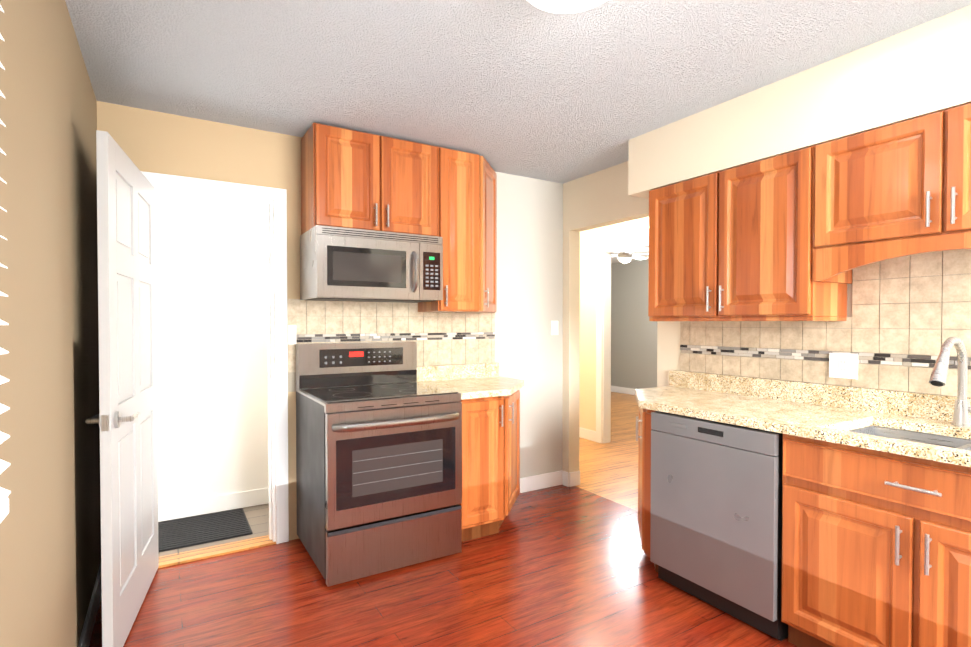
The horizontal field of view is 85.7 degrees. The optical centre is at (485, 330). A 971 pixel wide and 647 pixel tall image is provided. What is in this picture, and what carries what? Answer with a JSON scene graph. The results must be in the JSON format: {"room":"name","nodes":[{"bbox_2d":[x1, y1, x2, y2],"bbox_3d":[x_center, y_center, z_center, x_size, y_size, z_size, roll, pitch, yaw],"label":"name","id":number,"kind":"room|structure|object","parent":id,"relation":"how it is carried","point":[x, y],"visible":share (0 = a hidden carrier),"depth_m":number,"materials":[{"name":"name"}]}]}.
{"room":"kitchen","nodes":[
{"label":"kitchen","id":0,"kind":"room"},
{"bbox_2d":[0,0,100,646],"bbox_3d":[-0.721,0.090,0.519,0.110,2.440,5.190,-1,1,-31],"label":"wall","id":1,"kind":"structure","parent":0,"point":[50,542],"depth_m":1.51,"materials":[{"name":"beige paint"}]},
{"bbox_2d":[0,498,8,522],"bbox_3d":[-0.606,-0.233,0.367,0.155,1.270,1.260,-1,1,-31],"label":"window","id":2,"kind":"structure","parent":1,"relation":"in","point":[4,511],"depth_m":0.92,"materials":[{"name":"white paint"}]},
{"bbox_2d":[0,5,10,509],"bbox_3d":[-0.542,-0.301,0.397,0.048,1.224,1.205,-1,1,-31],"label":"window blind slats","id":3,"kind":"structure","parent":2,"relation":"attached to","point":[4,493],"depth_m":0.91,"materials":[{"name":"white plastic"}]},
{"bbox_2d":[78,563,101,646],"bbox_3d":[-0.640,1.253,0.522,0.014,0.115,5.080,-1,1,-31],"label":"baseboard","id":4,"kind":"structure","parent":1,"relation":"attached to","point":[86,634],"depth_m":2.22,"materials":[{"name":"white paint"}]},
{"bbox_2d":[97,101,562,539],"bbox_3d":[-1.352,0.042,3.559,4.320,2.440,0.880,-1,1,-31],"label":"wall","id":5,"kind":"structure","parent":0,"point":[212,343],"depth_m":3.63,"materials":[{"name":"white paint"}]},
{"bbox_2d":[158,487,268,521],"bbox_3d":[-1.947,1.204,3.593,3.100,0.115,0.014,-1,1,-31],"label":"baseboard","id":6,"kind":"structure","parent":5,"relation":"attached to","point":[198,506],"depth_m":3.62,"materials":[{"name":"white paint"}]},
{"bbox_2d":[141,171,288,543],"bbox_3d":[-1.554,0.216,2.985,0.785,2.110,0.147,-1,1,-31],"label":"door frame","id":7,"kind":"structure","parent":5,"relation":"attached to","point":[275,203],"depth_m":3.11,"materials":[{"name":"white paint"}]},
{"bbox_2d":[86,130,158,646],"bbox_3d":[-1.615,0.262,2.355,0.220,2.015,0.898,-1,1,-31],"label":"door leaf","id":8,"kind":"structure","parent":7,"relation":"attached to","point":[125,418],"depth_m":2.18,"materials":[{"name":"white paint"}]},
{"bbox_2d":[301,123,440,236],"bbox_3d":[-0.704,-0.871,3.224,0.762,0.575,0.338,-1,1,-31],"label":"upper cabinet","id":9,"kind":"object","parent":5,"relation":"attached to","point":[353,179],"depth_m":3.06,"materials":[{"name":"brown wood"}]},
{"bbox_2d":[300,225,442,302],"bbox_3d":[-0.680,-0.379,3.172,0.758,0.392,0.465,-1,1,-31],"label":"over-the-range microwave","id":10,"kind":"object","parent":9,"relation":"attached to","point":[346,264],"visible":1,"depth_m":3.00,"materials":[{"name":"silver metal"}]},
{"bbox_2d":[287,299,494,391],"bbox_3d":[-0.558,0.083,3.524,1.475,0.560,0.008,-1,1,-31],"label":"tile backsplash","id":11,"kind":"structure","parent":5,"relation":"attached to","point":[448,338],"depth_m":3.50,"materials":[{"name":"tile"}]},
{"bbox_2d":[288,325,295,343],"bbox_3d":[-1.161,0.024,3.145,0.045,0.115,0.010,-1,1,-31],"label":"light switch","id":12,"kind":"object","parent":11,"relation":"attached to","point":[291,334],"visible":1,"depth_m":3.14,"materials":[{"name":"white plastic"}]},
{"bbox_2d":[418,147,484,312],"bbox_3d":[-0.247,-0.645,3.506,0.303,1.035,0.338,-1,1,-31],"label":"upper cabinet","id":13,"kind":"object","parent":5,"relation":"attached to","point":[462,173],"depth_m":3.38,"materials":[{"name":"brown wood"}]},
{"bbox_2d":[485,159,496,312],"bbox_3d":[0.022,-0.648,3.675,0.310,1.027,0.310,-1,1,-31],"label":"upper cabinet","id":14,"kind":"object","parent":5,"relation":"attached to","point":[490,175],"depth_m":3.69,"materials":[{"name":"brown wood"}]},
{"bbox_2d":[520,470,566,492],"bbox_3d":[0.370,1.196,4.090,0.625,0.115,0.040,-1,1,-31],"label":"baseboard","id":15,"kind":"structure","parent":5,"relation":"attached to","point":[531,483],"depth_m":4.15,"materials":[{"name":"white paint"}]},
{"bbox_2d":[551,321,557,334],"bbox_3d":[0.557,-0.023,4.201,0.072,0.115,0.010,-1,1,-31],"label":"switch plate","id":16,"kind":"object","parent":5,"relation":"attached to","point":[554,327],"visible":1,"depth_m":4.20,"materials":[{"name":"white plastic"}]},
{"bbox_2d":[89,392,797,646],"bbox_3d":[1.097,1.287,3.884,8.820,0.060,9.610,-1,1,-31],"label":"floor","id":17,"kind":"structure","parent":0,"point":[562,566],"depth_m":2.54,"materials":[{"name":"laminate"}]},
{"bbox_2d":[158,508,252,551],"bbox_3d":[-1.829,1.258,3.323,0.580,0.017,0.500,-1,1,-31],"label":"floor mat","id":18,"kind":"object","parent":17,"relation":"on","point":[196,530],"visible":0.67,"depth_m":3.29,"materials":[{"name":"black rubber"}]},
{"bbox_2d":[158,535,275,567],"bbox_3d":[-1.555,1.265,3.004,0.645,0.012,0.130,-1,1,-31],"label":"threshold","id":19,"kind":"object","parent":17,"relation":"on","point":[206,552],"depth_m":2.99,"materials":[{"name":"brown wood"}]},
{"bbox_2d":[296,341,461,585],"bbox_3d":[-0.619,0.675,3.030,0.760,1.190,0.781,-1,1,-31],"label":"range","id":20,"kind":"object","parent":17,"relation":"on","point":[378,458],"visible":1,"depth_m":2.80,"materials":[{"name":"silver metal"}]},
{"bbox_2d":[459,390,519,541],"bbox_3d":[-0.035,0.826,3.464,0.666,0.875,0.670,-1,1,-31],"label":"base cabinet","id":21,"kind":"object","parent":17,"relation":"on","point":[490,459],"visible":0.62,"depth_m":3.16,"materials":[{"name":"brown wood"}]},
{"bbox_2d":[417,363,523,398],"bbox_3d":[-0.023,0.317,3.463,0.705,0.140,0.672,-1,1,-31],"label":"countertop","id":22,"kind":"structure","parent":21,"relation":"on","point":[479,380],"depth_m":3.58,"materials":[{"name":"beige stone"}]},
{"bbox_2d":[636,410,651,556],"bbox_3d":[0.892,0.848,2.921,0.336,0.850,0.376,-1,1,-31],"label":"base cabinet","id":23,"kind":"object","parent":17,"relation":"on","point":[643,420],"depth_m":2.71,"materials":[{"name":"brown wood"}]},
{"bbox_2d":[638,406,657,571],"bbox_3d":[1.022,0.834,2.997,0.639,0.876,0.374,-1,1,-31],"label":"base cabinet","id":24,"kind":"object","parent":17,"relation":"on","point":[656,566],"depth_m":2.77,"materials":[{"name":"brown wood"}]},
{"bbox_2d":[635,370,970,466],"bbox_3d":[1.432,0.335,2.299,0.657,0.140,2.020,-1,1,-31],"label":"countertop","id":25,"kind":"structure","parent":24,"relation":"on","point":[829,413],"depth_m":2.33,"materials":[{"name":"beige stone"}]},
{"bbox_2d":[849,425,970,450],"bbox_3d":[1.665,0.554,1.844,0.454,0.280,0.735,-1,1,-31],"label":"sink","id":26,"kind":"object","parent":25,"relation":"in","point":[937,440],"visible":0.02,"depth_m":2.11,"materials":[{"name":"silver metal"}]},
{"bbox_2d":[929,336,970,426],"bbox_3d":[1.775,0.197,1.961,0.294,0.350,0.111,-1,1,-31],"label":"pull-down faucet","id":27,"kind":"object","parent":25,"relation":"on","point":[962,407],"visible":0.98,"depth_m":2.02,"materials":[{"name":"silver metal"}]},
{"bbox_2d":[650,411,787,640],"bbox_3d":[1.279,0.844,2.553,0.659,0.868,0.632,-1,1,-31],"label":"dishwasher","id":28,"kind":"object","parent":17,"relation":"on","point":[716,518],"visible":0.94,"depth_m":2.32,"materials":[{"name":"silver metal"}]},
{"bbox_2d":[65,0,970,183],"bbox_3d":[0.701,-1.171,1.191,3.260,0.060,5.490,-1,1,-31],"label":"ceiling","id":29,"kind":"structure","parent":0,"point":[525,88],"depth_m":2.25,"materials":[{"name":"white paint"}]},
{"bbox_2d":[527,0,606,13],"bbox_3d":[0.270,-1.099,1.650,0.370,0.096,0.370,-1,1,-31],"label":"dome ceiling light","id":30,"kind":"object","parent":29,"relation":"attached to","point":[564,6],"visible":1,"depth_m":1.71,"materials":[{"name":"white glass"}]},
{"bbox_2d":[579,217,648,430],"bbox_3d":[1.617,0.016,5.230,0.110,2.440,5.620,-1,1,-31],"label":"wall","id":31,"kind":"structure","parent":0,"point":[591,239],"depth_m":5.79,"materials":[{"name":"beige paint"}]},
{"bbox_2d":[579,427,595,441],"bbox_3d":[0.689,1.156,6.650,0.014,0.115,2.040,-1,1,-31],"label":"baseboard","id":32,"kind":"structure","parent":31,"relation":"attached to","point":[584,433],"depth_m":5.89,"materials":[{"name":"white paint"}]},
{"bbox_2d":[596,235,648,443],"bbox_3d":[1.528,0.146,5.377,0.142,2.175,0.970,-1,1,-31],"label":"door frame","id":33,"kind":"structure","parent":31,"relation":"attached to","point":[603,322],"depth_m":5.70,"materials":[{"name":"white paint"}]},
{"bbox_2d":[611,247,648,263],"bbox_3d":[2.431,-1.263,7.054,3.200,0.060,5.520,-1,1,-31],"label":"ceiling","id":34,"kind":"structure","parent":0,"point":[616,260],"depth_m":8.77,"materials":[{"name":"white paint"}]},
{"bbox_2d":[611,249,648,262],"bbox_3d":[1.848,-1.067,7.037,1.222,0.329,1.168,-1,1,-31],"label":"ceiling fan","id":35,"kind":"object","parent":34,"relation":"hanging from","point":[625,256],"visible":0.58,"depth_m":6.94,"materials":[{"name":"white"}]},
{"bbox_2d":[611,259,656,388],"bbox_3d":[3.750,-0.026,7.878,0.110,2.440,5.520,-1,1,-31],"label":"wall","id":36,"kind":"structure","parent":0,"point":[633,347],"depth_m":9.54,"materials":[{"name":"grey paint"}]},
{"bbox_2d":[611,386,634,394],"bbox_3d":[3.697,1.137,7.864,0.014,0.115,5.300,-1,1,-31],"label":"baseboard","id":37,"kind":"structure","parent":36,"relation":"attached to","point":[617,389],"depth_m":9.71,"materials":[{"name":"white paint"}]},
{"bbox_2d":[562,161,968,486],"bbox_3d":[1.996,0.065,2.112,0.110,2.440,5.080,-1,1,-31],"label":"wall","id":38,"kind":"structure","parent":0,"point":[601,198],"depth_m":4.10,"materials":[{"name":"beige paint"}]},
{"bbox_2d":[567,472,573,482],"bbox_3d":[-0.065,1.172,5.628,0.014,0.115,3.000,-1,1,-31],"label":"baseboard","id":39,"kind":"structure","parent":38,"relation":"attached to","point":[570,476],"depth_m":4.20,"materials":[{"name":"white paint"}]},
{"bbox_2d":[648,146,851,318],"bbox_3d":[1.330,-0.447,2.775,0.326,0.753,0.920,-1,1,-31],"label":"upper cabinet","id":40,"kind":"object","parent":38,"relation":"attached to","point":[799,235],"depth_m":2.57,"materials":[{"name":"brown wood"}]},
{"bbox_2d":[680,249,970,397],"bbox_3d":[1.728,-0.059,2.436,0.008,0.643,1.957,-1,1,-31],"label":"tile backsplash","id":41,"kind":"structure","parent":38,"relation":"attached to","point":[908,316],"depth_m":2.37,"materials":[{"name":"tile"}]},
{"bbox_2d":[829,353,857,378],"bbox_3d":[1.694,0.166,2.479,0.009,0.118,0.120,-1,1,-31],"label":"outlet plate","id":42,"kind":"object","parent":41,"relation":"attached to","point":[843,365],"visible":1,"depth_m":2.47,"materials":[{"name":"white plastic"}]},
{"bbox_2d":[812,103,970,258],"bbox_3d":[1.807,-0.582,1.991,0.326,0.458,0.908,-1,1,-31],"label":"upper cabinet","id":43,"kind":"object","parent":38,"relation":"attached to","point":[892,189],"depth_m":2.03,"materials":[{"name":"brown wood"}]},
{"bbox_2d":[628,5,970,198],"bbox_3d":[2.075,-0.976,1.558,0.315,0.339,4.080,-1,1,-31],"label":"soffit","id":44,"kind":"structure","parent":0,"point":[919,71],"depth_m":2.27,"materials":[{"name":"beige paint"}]}
]}

